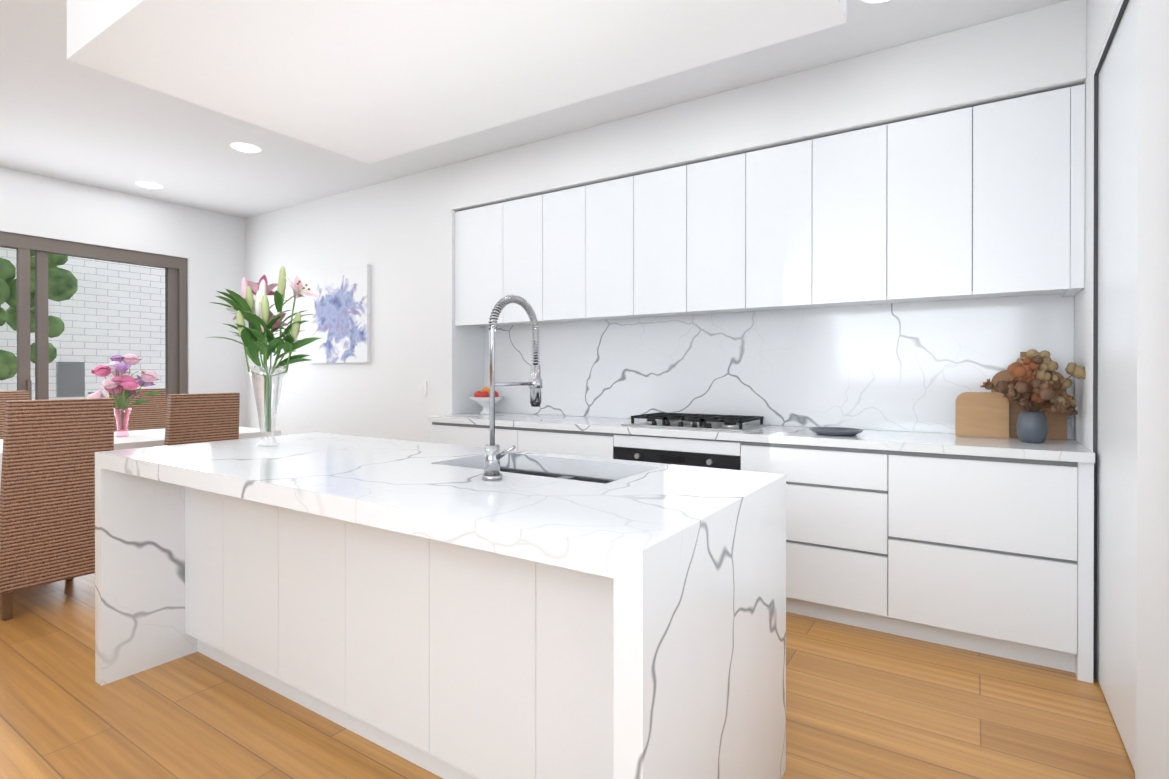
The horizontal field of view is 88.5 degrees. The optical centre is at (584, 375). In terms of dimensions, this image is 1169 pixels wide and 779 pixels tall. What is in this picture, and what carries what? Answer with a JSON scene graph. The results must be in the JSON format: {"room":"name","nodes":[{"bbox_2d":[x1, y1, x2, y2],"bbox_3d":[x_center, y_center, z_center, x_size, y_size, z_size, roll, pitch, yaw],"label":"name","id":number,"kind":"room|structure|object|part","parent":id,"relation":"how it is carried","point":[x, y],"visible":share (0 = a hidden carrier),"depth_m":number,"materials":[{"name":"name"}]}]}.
{"room":"kitchen","nodes":[
{"label":"kitchen","id":0,"kind":"room"},
{"bbox_2d":[0,167,245,426],"bbox_3d":[-5.350,-0.204,3.614,0.150,2.850,6.419,0,0,33],"label":"wall","id":1,"kind":"structure","parent":0,"point":[209,246],"depth_m":5.72,"materials":[{"name":"paint"}]},
{"bbox_2d":[0,231,187,400],"bbox_3d":[-4.476,0.041,4.932,0.120,2.348,2.178,0,0,33],"label":"window","id":2,"kind":"structure","parent":1,"relation":"in","point":[176,352],"depth_m":5.02,"materials":[{"name":"brown metal"}]},
{"bbox_2d":[245,164,483,442],"bbox_3d":[-2.146,-0.211,5.655,3.000,2.850,0.566,0,0,33],"label":"wall","id":3,"kind":"structure","parent":0,"point":[398,235],"depth_m":5.14,"materials":[{"name":"paint"}]},
{"bbox_3d":[-2.202,-0.535,5.374,0.850,0.840,0.035,0,0,33],"label":"art picture","id":4,"kind":"part","parent":3,"relation":"part of"},
{"bbox_2d":[420,381,426,395],"bbox_3d":[-1.288,0.099,4.796,0.075,0.115,0.011,0,0,33],"label":"switch plate","id":5,"kind":"object","parent":3,"relation":"attached to","point":[423,387],"visible":1,"depth_m":4.79,"materials":[{"name":"white plastic"}]},
{"bbox_2d":[67,0,845,163],"bbox_3d":[-0.571,-1.450,2.293,2.680,0.349,1.440,0,0,33],"label":"ceiling","id":6,"kind":"structure","parent":0,"point":[368,81],"depth_m":2.37,"materials":[{"name":"paint"}]},
{"bbox_2d":[0,0,1067,218],"bbox_3d":[-2.321,-1.674,1.867,7.130,0.100,7.100,0,0,33],"label":"ceiling","id":7,"kind":"structure","parent":0,"point":[62,117],"depth_m":3.85,"materials":[{"name":"paint"}]},
{"bbox_2d":[135,182,162,188],"bbox_3d":[-3.727,-1.629,5.143,0.196,0.009,0.196,0,0,33],"label":"recessed light","id":8,"kind":"object","parent":7,"relation":"in","point":[150,185],"visible":1,"depth_m":5.15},
{"bbox_2d":[230,143,260,152],"bbox_3d":[-2.419,-1.626,4.293,0.196,0.009,0.196,0,0,33],"label":"recessed light","id":9,"kind":"object","parent":7,"relation":"in","point":[247,148],"visible":0.98,"depth_m":4.28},
{"bbox_2d":[862,0,888,2],"bbox_3d":[1.260,-1.620,2.522,0.196,0.009,0.196,0,0,33],"label":"recessed light","id":10,"kind":"object","parent":7,"relation":"in","point":[873,1],"visible":1,"depth_m":2.60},
{"bbox_2d":[0,573,1134,778],"bbox_3d":[-2.321,1.276,1.877,7.130,0.100,7.100,0,0,33],"label":"floor","id":11,"kind":"structure","parent":0,"point":[863,703],"depth_m":2.15,"materials":[{"name":"brown wood"}]},
{"bbox_2d":[0,391,28,438],"bbox_3d":[-4.255,0.668,4.385,0.629,1.100,0.470,0,0,33],"label":"chair","id":12,"kind":"object","parent":11,"relation":"on","point":[5,396],"visible":0.08,"depth_m":4.59,"materials":[{"name":"brown wicker"}]},
{"bbox_2d":[0,398,113,620],"bbox_3d":[-2.956,0.672,3.284,0.629,1.100,0.470,0,0,33],"label":"chair","id":13,"kind":"object","parent":11,"relation":"on","point":[51,447],"visible":0.75,"depth_m":3.09,"materials":[{"name":"brown wicker"}]},
{"bbox_2d":[107,388,166,431],"bbox_3d":[-3.737,0.665,5.181,0.629,1.100,0.470,0,0,33],"label":"chair","id":14,"kind":"object","parent":11,"relation":"on","point":[148,415],"visible":0.06,"depth_m":5.35,"materials":[{"name":"brown wicker"}]},
{"bbox_2d":[0,427,280,487],"bbox_3d":[-3.375,0.828,4.207,0.972,0.782,2.012,0,0,33],"label":"dining table","id":15,"kind":"object","parent":11,"relation":"on","point":[144,438],"visible":0.17,"depth_m":4.25,"materials":[{"name":"white"}]},
{"bbox_2d":[87,354,161,436],"bbox_3d":[-3.328,0.137,4.338,0.401,0.597,0.448,0,0,33],"label":"vase","id":16,"kind":"object","parent":15,"relation":"on","point":[121,380],"visible":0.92,"depth_m":4.29,"materials":[{"name":"pink glass"}]},
{"bbox_2d":[164,393,239,445],"bbox_3d":[-2.803,0.669,4.216,0.629,1.100,0.470,0,0,33],"label":"chair","id":17,"kind":"object","parent":11,"relation":"on","point":[201,417],"visible":0.17,"depth_m":4.03,"materials":[{"name":"brown wicker"}]},
{"bbox_2d":[430,424,515,449],"bbox_3d":[-0.637,0.778,4.459,0.834,0.880,0.587,0,0,33],"label":"base cabinet","id":18,"kind":"object","parent":11,"relation":"on","point":[476,435],"depth_m":4.23,"materials":[{"name":"laminate"}]},
{"bbox_2d":[179,488,770,778],"bbox_3d":[-0.593,0.796,2.249,2.340,0.859,0.630,0,0,33],"label":"kitchen island","id":19,"kind":"object","parent":11,"relation":"on","point":[444,611],"depth_m":1.67,"materials":[{"name":"stone"}]},
{"bbox_2d":[99,432,766,579],"bbox_3d":[-0.666,0.336,2.134,2.340,0.060,0.960,0,0,33],"label":"island countertop","id":20,"kind":"structure","parent":19,"relation":"on","point":[612,526],"depth_m":1.65,"materials":[{"name":"white stone"}]},
{"bbox_2d":[207,266,320,446],"bbox_3d":[-1.381,-0.087,2.589,0.505,0.779,0.396,0,0,33],"label":"vase","id":21,"kind":"object","parent":20,"relation":"on","point":[261,318],"visible":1,"depth_m":2.58,"materials":[{"name":"clear glass"}]},
{"bbox_2d":[482,295,541,480],"bbox_3d":[-0.195,0.026,1.851,0.118,0.558,0.262,0,0,33],"label":"tap","id":22,"kind":"object","parent":20,"relation":"on","point":[493,456],"visible":1,"depth_m":1.79,"materials":[{"name":"silver metal"}]},
{"bbox_2d":[500,464,606,479],"bbox_3d":[-0.144,0.460,2.057,0.716,0.212,0.356,0,0,33],"label":"sink","id":23,"kind":"object","parent":20,"relation":"in","point":[586,475],"depth_m":2.25,"materials":[{"name":"silver metal"}]},
{"bbox_2d":[516,428,611,458],"bbox_3d":[0.021,0.779,4.032,0.735,0.880,0.587,0,0,33],"label":"base cabinet","id":24,"kind":"object","parent":11,"relation":"on","point":[588,444],"depth_m":3.78,"materials":[{"name":"laminate"}]},
{"bbox_2d":[612,432,739,469],"bbox_3d":[0.654,0.781,3.620,0.775,0.880,0.587,0,0,33],"label":"base cabinet","id":25,"kind":"object","parent":11,"relation":"on","point":[722,454],"depth_m":3.36,"materials":[{"name":"laminate"}]},
{"bbox_2d":[614,447,740,469],"bbox_3d":[0.488,0.724,3.365,0.767,0.596,0.069,0,0,33],"label":"oven","id":26,"kind":"object","parent":25,"relation":"in","point":[666,455],"depth_m":3.34,"materials":[{"name":"black glass"}]},
{"bbox_2d":[740,440,891,633],"bbox_3d":[1.272,0.782,3.219,0.699,0.880,0.587,0,0,33],"label":"base cabinet","id":27,"kind":"object","parent":11,"relation":"on","point":[839,500],"depth_m":2.92,"materials":[{"name":"laminate"}]},
{"bbox_2d":[892,452,1093,682],"bbox_3d":[1.873,0.783,2.828,0.735,0.880,0.587,0,0,33],"label":"base cabinet","id":28,"kind":"object","parent":11,"relation":"on","point":[984,545],"depth_m":2.56,"materials":[{"name":"laminate"}]},
{"bbox_2d":[428,412,1094,463],"bbox_3d":[0.593,0.321,3.649,3.778,0.040,0.603,0,0,33],"label":"countertop","id":29,"kind":"structure","parent":28,"relation":"on","point":[940,444],"depth_m":3.01,"materials":[{"name":"white stone"}]},
{"bbox_2d":[469,387,504,413],"bbox_3d":[-0.759,0.191,4.651,0.280,0.211,0.280,0,0,33],"label":"fruit bowl","id":30,"kind":"object","parent":29,"relation":"on","point":[482,398],"visible":0.81,"depth_m":4.60,"materials":[{"name":"white ceramic"}]},
{"bbox_2d":[621,412,769,431],"bbox_3d":[0.675,0.273,3.647,0.760,0.054,0.500,0,0,33],"label":"cooktop","id":31,"kind":"object","parent":29,"relation":"in","point":[740,423],"visible":1,"depth_m":3.55,"materials":[{"name":"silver metal"}]},
{"bbox_2d":[809,427,862,435],"bbox_3d":[1.297,0.288,3.100,0.260,0.026,0.260,0,0,33],"label":"plate","id":32,"kind":"object","parent":29,"relation":"on","point":[836,431],"visible":1,"depth_m":3.06,"materials":[{"name":"grey ceramic"}]},
{"bbox_2d":[955,352,1066,439],"bbox_3d":[2.083,0.092,2.945,0.445,0.420,0.137,0,0,33],"label":"boards","id":33,"kind":"object","parent":29,"relation":"on","point":[993,413],"visible":0.65,"depth_m":2.95,"materials":[{"name":"brown wood"}]},
{"bbox_2d":[980,349,1085,442],"bbox_3d":[2.034,0.090,2.732,0.403,0.426,0.287,0,0,33],"label":"flower vase","id":34,"kind":"object","parent":29,"relation":"on","point":[1036,385],"visible":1,"depth_m":2.69,"materials":[{"name":"grey ceramic"}]},
{"bbox_2d":[486,294,1044,433],"bbox_3d":[0.894,-0.205,3.927,3.980,2.850,0.150,0,0,33],"label":"wall","id":35,"kind":"structure","parent":0,"point":[778,425],"depth_m":3.58,"materials":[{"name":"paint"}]},
{"bbox_2d":[455,202,520,326],"bbox_3d":[-0.710,-0.835,4.656,0.488,0.865,0.326,0,0,33],"label":"upper cabinet","id":36,"kind":"object","parent":35,"relation":"attached to","point":[478,231],"depth_m":4.52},
{"bbox_2d":[503,194,558,323],"bbox_3d":[-0.355,-0.834,4.425,0.359,0.865,0.326,0,0,33],"label":"upper cabinet","id":37,"kind":"object","parent":35,"relation":"attached to","point":[522,218],"depth_m":4.29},
{"bbox_2d":[543,185,590,321],"bbox_3d":[-0.054,-0.834,4.229,0.360,0.865,0.326,0,0,33],"label":"upper cabinet","id":38,"kind":"object","parent":35,"relation":"attached to","point":[564,211],"depth_m":4.09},
{"bbox_2d":[587,176,654,319],"bbox_3d":[0.248,-0.833,4.033,0.360,0.865,0.326,0,0,33],"label":"upper cabinet","id":39,"kind":"object","parent":35,"relation":"attached to","point":[610,204],"depth_m":3.89,"materials":[{"name":"white laminate"}]},
{"bbox_2d":[635,165,698,316],"bbox_3d":[0.550,-0.833,3.837,0.360,0.865,0.326,0,0,33],"label":"upper cabinet","id":40,"kind":"object","parent":35,"relation":"attached to","point":[661,195],"depth_m":3.69,"materials":[{"name":"white laminate"}]},
{"bbox_2d":[687,153,754,313],"bbox_3d":[0.852,-0.832,3.640,0.360,0.865,0.326,0,0,33],"label":"upper cabinet","id":41,"kind":"object","parent":35,"relation":"attached to","point":[716,188],"depth_m":3.50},
{"bbox_2d":[484,294,1073,438],"bbox_3d":[0.763,-0.051,3.910,3.776,0.699,0.020,0,0,33],"label":"backsplash","id":42,"kind":"structure","parent":35,"relation":"attached to","point":[915,366],"depth_m":3.58,"materials":[{"name":"stone"}]},
{"bbox_2d":[747,139,818,310],"bbox_3d":[1.153,-0.831,3.444,0.360,0.865,0.326,0,0,33],"label":"upper cabinet","id":43,"kind":"object","parent":35,"relation":"attached to","point":[780,179],"depth_m":3.30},
{"bbox_2d":[815,123,890,306],"bbox_3d":[1.455,-0.831,3.248,0.360,0.865,0.326,0,0,33],"label":"upper cabinet","id":44,"kind":"object","parent":35,"relation":"attached to","point":[853,168],"depth_m":3.10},
{"bbox_2d":[891,106,974,302],"bbox_3d":[1.757,-0.830,3.052,0.360,0.865,0.326,0,0,33],"label":"upper cabinet","id":45,"kind":"object","parent":35,"relation":"attached to","point":[933,156],"depth_m":2.90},
{"bbox_2d":[975,84,1084,297],"bbox_3d":[2.079,-0.829,2.842,0.408,0.865,0.326,0,0,33],"label":"upper cabinet","id":46,"kind":"object","parent":35,"relation":"attached to","point":[984,201],"depth_m":2.70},
{"bbox_2d":[452,0,1086,210],"bbox_3d":[0.665,-1.454,3.755,3.778,0.349,0.379,0,0,33],"label":"wall","id":47,"kind":"structure","parent":0,"point":[1036,51],"depth_m":3.18,"materials":[{"name":"paint"}]},
{"bbox_2d":[1074,0,1168,778],"bbox_3d":[0.580,-0.192,-0.014,0.190,2.850,6.799,0,0,33],"label":"wall","id":48,"kind":"structure","parent":0,"point":[1152,714],"depth_m":1.64,"materials":[{"name":"paint"}]},
{"bbox_2d":[1092,0,1138,778],"bbox_3d":[1.900,-0.004,2.063,0.138,2.458,0.818,0,0,33],"label":"door","id":49,"kind":"structure","parent":48,"relation":"in","point":[1115,263],"depth_m":2.09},
{"label":"outside","id":50,"kind":"structure","parent":0,"visible":0},
{"bbox_3d":[-7.833,1.280,6.772,7.450,0.100,15.000,0,0,33],"label":"ground","id":51,"kind":"structure","parent":50,"visible":0},
{"bbox_2d":[0,251,77,379],"bbox_3d":[-6.263,-0.387,6.242,0.872,3.239,1.436,0,0,33],"label":"tree","id":52,"kind":"object","parent":51,"relation":"on","point":[10,317],"depth_m":6.43,"materials":[{"name":"green plant"}]},
{"bbox_2d":[0,247,245,421],"bbox_3d":[-7.158,-0.378,6.328,0.260,3.220,15.000,0,0,33],"label":"brick wall","id":53,"kind":"structure","parent":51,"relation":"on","point":[121,307],"depth_m":7.68,"materials":[{"name":"brick"}]}
]}

